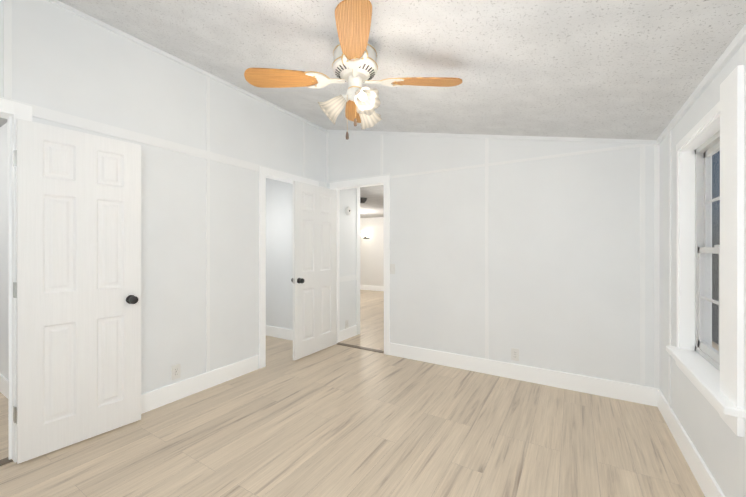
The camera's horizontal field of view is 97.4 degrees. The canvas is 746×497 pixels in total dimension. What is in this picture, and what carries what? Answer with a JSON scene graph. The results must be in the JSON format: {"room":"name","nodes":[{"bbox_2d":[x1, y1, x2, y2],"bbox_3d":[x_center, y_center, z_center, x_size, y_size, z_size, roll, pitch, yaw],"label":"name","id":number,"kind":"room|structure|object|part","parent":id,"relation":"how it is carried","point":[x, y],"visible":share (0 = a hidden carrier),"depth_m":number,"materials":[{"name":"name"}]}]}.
{"room":"empty bedroom","nodes":[
{"label":"empty bedroom","id":0,"kind":"room"},
{"bbox_2d":[0,118,6,126],"bbox_3d":[-3.736,-1.119,2.073,2.750,0.100,1.865,0,0,31],"label":"ceiling","id":1,"kind":"structure","parent":0,"point":[3,121],"depth_m":2.76,"materials":[{"name":"white paint"}]},
{"bbox_2d":[0,123,7,378],"bbox_3d":[-3.267,0.040,2.938,2.850,2.420,0.100,0,0,31],"label":"wall","id":2,"kind":"structure","parent":0,"point":[3,254],"depth_m":2.79,"materials":[{"name":"paint"}]},
{"bbox_2d":[0,374,7,397],"bbox_3d":[-3.254,1.178,2.868,2.753,0.145,0.016,0,0,31],"label":"baseboard","id":3,"kind":"structure","parent":2,"relation":"attached to","point":[3,381],"depth_m":2.79,"materials":[{"name":"paint"}]},
{"bbox_2d":[0,0,325,393],"bbox_3d":[-1.676,-0.274,2.712,0.100,3.050,3.903,0,0,31],"label":"wall","id":4,"kind":"structure","parent":0,"point":[66,61],"depth_m":2.71,"materials":[{"name":"paint"}]},
{"bbox_2d":[0,457,12,465],"bbox_3d":[-2.305,1.248,1.684,0.070,0.007,0.614,0,0,31],"label":"trim","id":5,"kind":"structure","parent":4,"relation":"attached to","point":[4,461],"depth_m":1.92,"materials":[{"name":"wood"}]},
{"bbox_2d":[13,166,13,421],"bbox_3d":[-2.092,0.222,1.910,0.032,1.578,0.002,0,0,31],"label":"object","id":6,"kind":"structure","parent":4,"relation":"attached to","point":[13,296],"depth_m":1.91,"materials":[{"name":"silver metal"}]},
{"bbox_2d":[0,98,31,462],"bbox_3d":[-2.306,0.198,1.683,0.132,2.108,0.764,0,0,31],"label":"door frame","id":7,"kind":"structure","parent":4,"relation":"attached to","point":[11,112],"depth_m":1.93,"materials":[{"name":"paint"}]},
{"bbox_2d":[13,118,140,463],"bbox_3d":[-1.879,0.245,2.136,0.169,1.988,0.624,0,0,36],"label":"door","id":8,"kind":"structure","parent":4,"relation":"in","point":[77,289],"depth_m":2.09,"materials":[{"name":"paint"}]},
{"bbox_2d":[0,0,327,371],"bbox_3d":[-1.595,-0.232,2.721,0.030,2.675,3.803,0,0,31],"label":"trim","id":9,"kind":"structure","parent":4,"relation":"attached to","point":[98,126],"depth_m":2.60,"materials":[{"name":"paint"}]},
{"bbox_2d":[171,364,180,379],"bbox_3d":[-1.621,1.016,2.698,0.009,0.115,0.070,0,0,31],"label":"outlet","id":10,"kind":"object","parent":4,"relation":"attached to","point":[175,372],"visible":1,"depth_m":2.69,"materials":[{"name":"plastic"}]},
{"bbox_2d":[46,0,326,131],"bbox_3d":[-1.600,-1.555,2.722,0.028,0.035,3.803,0,0,31],"label":"crown molding","id":11,"kind":"structure","parent":4,"relation":"attached to","point":[62,5],"depth_m":2.61,"materials":[{"name":"paint"}]},
{"bbox_2d":[141,355,257,413],"bbox_3d":[-1.624,1.178,2.689,0.013,0.145,1.663,0,0,31],"label":"baseboard","id":12,"kind":"structure","parent":4,"relation":"attached to","point":[154,399],"depth_m":2.82,"materials":[{"name":"paint"}]},
{"bbox_2d":[259,166,318,368],"bbox_3d":[-0.985,0.196,3.829,0.118,2.108,0.920,0,0,31],"label":"trim","id":13,"kind":"structure","parent":4,"relation":"attached to","point":[264,173],"depth_m":3.44,"materials":[{"name":"paint"}]},
{"bbox_2d":[266,178,292,329],"bbox_3d":[-1.310,0.049,4.680,1.330,2.400,0.163,0,0,31],"label":"wall","id":14,"kind":"structure","parent":0,"point":[279,253],"depth_m":4.57,"materials":[{"name":"paint"}]},
{"bbox_2d":[266,325,292,340],"bbox_3d":[-1.365,1.176,4.613,1.353,0.145,0.016,0,0,31],"label":"baseboard","id":15,"kind":"structure","parent":14,"relation":"attached to","point":[282,333],"depth_m":4.57,"materials":[{"name":"paint"}]},
{"bbox_2d":[339,188,355,330],"bbox_3d":[-0.425,0.119,4.643,0.218,2.260,0.497,0,0,31],"label":"wall","id":16,"kind":"structure","parent":0,"point":[347,289],"depth_m":4.53,"materials":[{"name":"paint"}]},
{"bbox_2d":[345,206,350,214],"bbox_3d":[-0.338,-0.521,4.540,0.037,0.124,0.124,0,0,31],"label":"smoke detector","id":17,"kind":"object","parent":16,"relation":"attached to","point":[347,210],"visible":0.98,"depth_m":4.51,"materials":[{"name":"plastic"}]},
{"bbox_2d":[339,325,356,341],"bbox_3d":[-0.348,1.176,4.549,0.013,0.145,0.417,0,0,31],"label":"baseboard","id":18,"kind":"structure","parent":16,"relation":"attached to","point":[347,333],"depth_m":4.53,"materials":[{"name":"paint"}]},
{"bbox_2d":[0,290,718,496],"bbox_3d":[-0.270,1.279,4.723,8.600,0.060,10.400,0,0,31],"label":"floor","id":19,"kind":"structure","parent":0,"point":[336,420],"depth_m":2.12,"materials":[{"name":"wood"}]},
{"bbox_2d":[360,217,383,285],"bbox_3d":[0.647,0.114,9.378,5.105,2.260,0.100,0,0,31],"label":"wall","id":20,"kind":"structure","parent":0,"point":[372,260],"depth_m":9.72,"materials":[{"name":"paint"}]},
{"bbox_2d":[361,234,369,238],"bbox_3d":[-0.226,-0.361,9.777,0.300,0.150,0.130,0,0,31],"label":"sconce","id":21,"kind":"object","parent":20,"relation":"attached to","point":[367,235],"visible":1,"depth_m":9.78,"materials":[{"name":"white"}]},
{"bbox_2d":[360,285,383,290],"bbox_3d":[0.617,1.172,9.331,4.905,0.145,0.013,0,0,31],"label":"baseboard","id":22,"kind":"structure","parent":20,"relation":"attached to","point":[375,288],"depth_m":9.71,"materials":[{"name":"paint"}]},
{"bbox_2d":[360,185,383,217],"bbox_3d":[-0.605,-0.964,7.331,5.105,0.100,4.897,0,0,31],"label":"ceiling","id":23,"kind":"structure","parent":0,"point":[372,206],"depth_m":6.51,"materials":[{"name":"white paint"}]},
{"bbox_2d":[360,197,366,202],"bbox_3d":[-0.205,-0.867,5.959,0.200,0.090,0.200,0,0,31],"label":"light","id":24,"kind":"object","parent":23,"relation":"attached to","point":[363,200],"visible":0.73,"depth_m":5.89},
{"bbox_2d":[58,0,745,139],"bbox_3d":[-0.147,-1.328,1.834,3.623,1.023,4.003,0,0,31],"label":"ceiling","id":25,"kind":"structure","parent":0,"point":[625,69],"depth_m":1.91,"materials":[{"name":"white paint"}]},
{"bbox_2d":[244,0,461,139],"bbox_3d":[-0.106,-0.941,1.924,0.947,0.609,0.947,0,0,42],"label":"fan","id":26,"kind":"object","parent":25,"relation":"hanging from","point":[354,66],"visible":1,"depth_m":1.86,"materials":[{"name":"brown wood"}]},
{"bbox_3d":[-0.532,-0.988,1.905,0.417,0.036,0.156,0,0,-3],"label":"blade","id":27,"kind":"part","parent":26,"relation":"part of","materials":[{"name":"brown wood"}]},
{"bbox_3d":[-0.223,-0.839,1.931,0.135,0.144,0.159,-40,-2,3],"label":"lamp shade","id":28,"kind":"part","parent":26,"relation":"part of","materials":[{"name":"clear glass"}]},
{"bbox_3d":[-0.124,-0.988,2.350,0.156,0.036,0.417,0,0,-3],"label":"blade","id":29,"kind":"part","parent":26,"relation":"part of","materials":[{"name":"brown wood"}]},
{"bbox_3d":[-0.087,-0.987,1.498,0.156,0.036,0.417,0,0,-3],"label":"blade","id":30,"kind":"part","parent":26,"relation":"part of","materials":[{"name":"brown wood"}]},
{"bbox_3d":[-0.106,-1.124,1.924,0.268,0.244,0.268,0,0,31],"label":"motor","id":31,"kind":"part","parent":26,"relation":"part of","materials":[{"name":"metal"}]},
{"bbox_3d":[-0.061,-0.855,1.836,0.044,0.044,0.085,0,40,-27],"label":"bulb","id":32,"kind":"part","parent":26,"relation":"part of","materials":[{"name":"white glass"}]},
{"bbox_3d":[-0.053,-0.839,1.819,0.159,0.144,0.135,0,40,-27],"label":"lamp shade","id":33,"kind":"part","parent":26,"relation":"part of","materials":[{"name":"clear glass"}]},
{"bbox_3d":[-0.041,-0.839,2.023,0.159,0.144,0.135,0,-40,33],"label":"lamp shade","id":34,"kind":"part","parent":26,"relation":"part of","materials":[{"name":"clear glass"}]},
{"bbox_3d":[0.320,-0.988,1.943,0.417,0.036,0.156,0,0,-3],"label":"blade","id":35,"kind":"part","parent":26,"relation":"part of","materials":[{"name":"brown wood"}]},
{"bbox_2d":[327,133,653,386],"bbox_3d":[0.274,-0.275,3.865,5.023,3.050,0.100,0,0,31],"label":"wall","id":36,"kind":"structure","parent":0,"point":[563,263],"depth_m":3.12,"materials":[{"name":"paint"}]},
{"bbox_2d":[291,181,336,359],"bbox_3d":[-0.679,0.244,3.947,0.169,1.988,0.752,0,0,32],"label":"door","id":37,"kind":"structure","parent":36,"relation":"in","point":[314,279],"depth_m":3.89,"materials":[{"name":"paint"}]},
{"bbox_2d":[330,176,389,354],"bbox_3d":[-0.155,0.195,4.128,0.894,2.108,0.132,0,0,31],"label":"door frame","id":38,"kind":"structure","parent":36,"relation":"attached to","point":[365,182],"depth_m":3.87,"materials":[{"name":"paint"}]},
{"bbox_2d":[337,342,383,352],"bbox_3d":[-0.160,1.246,4.120,0.744,0.007,0.070,0,0,31],"label":"trim","id":39,"kind":"structure","parent":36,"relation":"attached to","point":[359,347],"depth_m":4.11,"materials":[{"name":"wood"}]},
{"bbox_2d":[388,264,394,273],"bbox_3d":[0.205,0.240,3.838,0.115,0.115,0.018,0,0,31],"label":"light switch","id":40,"kind":"object","parent":36,"relation":"attached to","point":[392,268],"visible":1,"depth_m":3.83,"materials":[{"name":"plastic"}]},
{"bbox_2d":[327,130,653,144],"bbox_3d":[0.807,-1.197,3.465,3.300,0.754,0.022,0,0,31],"label":"crown molding","id":41,"kind":"structure","parent":36,"relation":"attached to","point":[569,139],"depth_m":3.14,"materials":[{"name":"paint"}]},
{"bbox_2d":[328,134,659,388],"bbox_3d":[0.834,-0.228,3.458,3.343,2.665,0.010,0,0,31],"label":"trim","id":42,"kind":"structure","parent":36,"relation":"attached to","point":[356,277],"depth_m":2.64,"materials":[{"name":"paint"}]},
{"bbox_2d":[511,348,518,360],"bbox_3d":[1.360,1.015,3.138,0.070,0.115,0.009,0,0,31],"label":"outlet","id":43,"kind":"object","parent":36,"relation":"attached to","point":[514,354],"visible":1,"depth_m":3.14,"materials":[{"name":"plastic"}]},
{"bbox_2d":[389,343,657,406],"bbox_3d":[1.216,1.178,3.225,2.400,0.145,0.016,0,0,31],"label":"baseboard","id":44,"kind":"structure","parent":36,"relation":"attached to","point":[635,393],"depth_m":3.04,"materials":[{"name":"paint"}]},
{"bbox_2d":[659,41,745,496],"bbox_3d":[1.308,-0.273,0.886,0.150,3.050,3.903,0,0,31],"label":"wall","id":45,"kind":"structure","parent":0,"point":[719,444],"depth_m":1.85,"materials":[{"name":"paint"}]},
{"bbox_2d":[656,389,724,496],"bbox_3d":[1.265,1.180,0.971,0.016,0.145,3.809,0,0,31],"label":"baseboard","id":46,"kind":"structure","parent":45,"relation":"attached to","point":[707,483],"depth_m":1.87,"materials":[{"name":"paint"}]},
{"bbox_2d":[654,24,745,144],"bbox_3d":[1.260,-0.836,0.973,0.022,0.042,3.803,0,0,31],"label":"crown molding","id":47,"kind":"structure","parent":45,"relation":"attached to","point":[734,46],"depth_m":1.60,"materials":[{"name":"paint"}]},
{"bbox_2d":[666,64,744,436],"bbox_3d":[1.756,0.009,1.690,0.195,1.485,0.982,0,0,31],"label":"window unit","id":48,"kind":"structure","parent":45,"relation":"in","point":[697,151],"depth_m":1.66,"materials":[{"name":"paint"}]}
]}

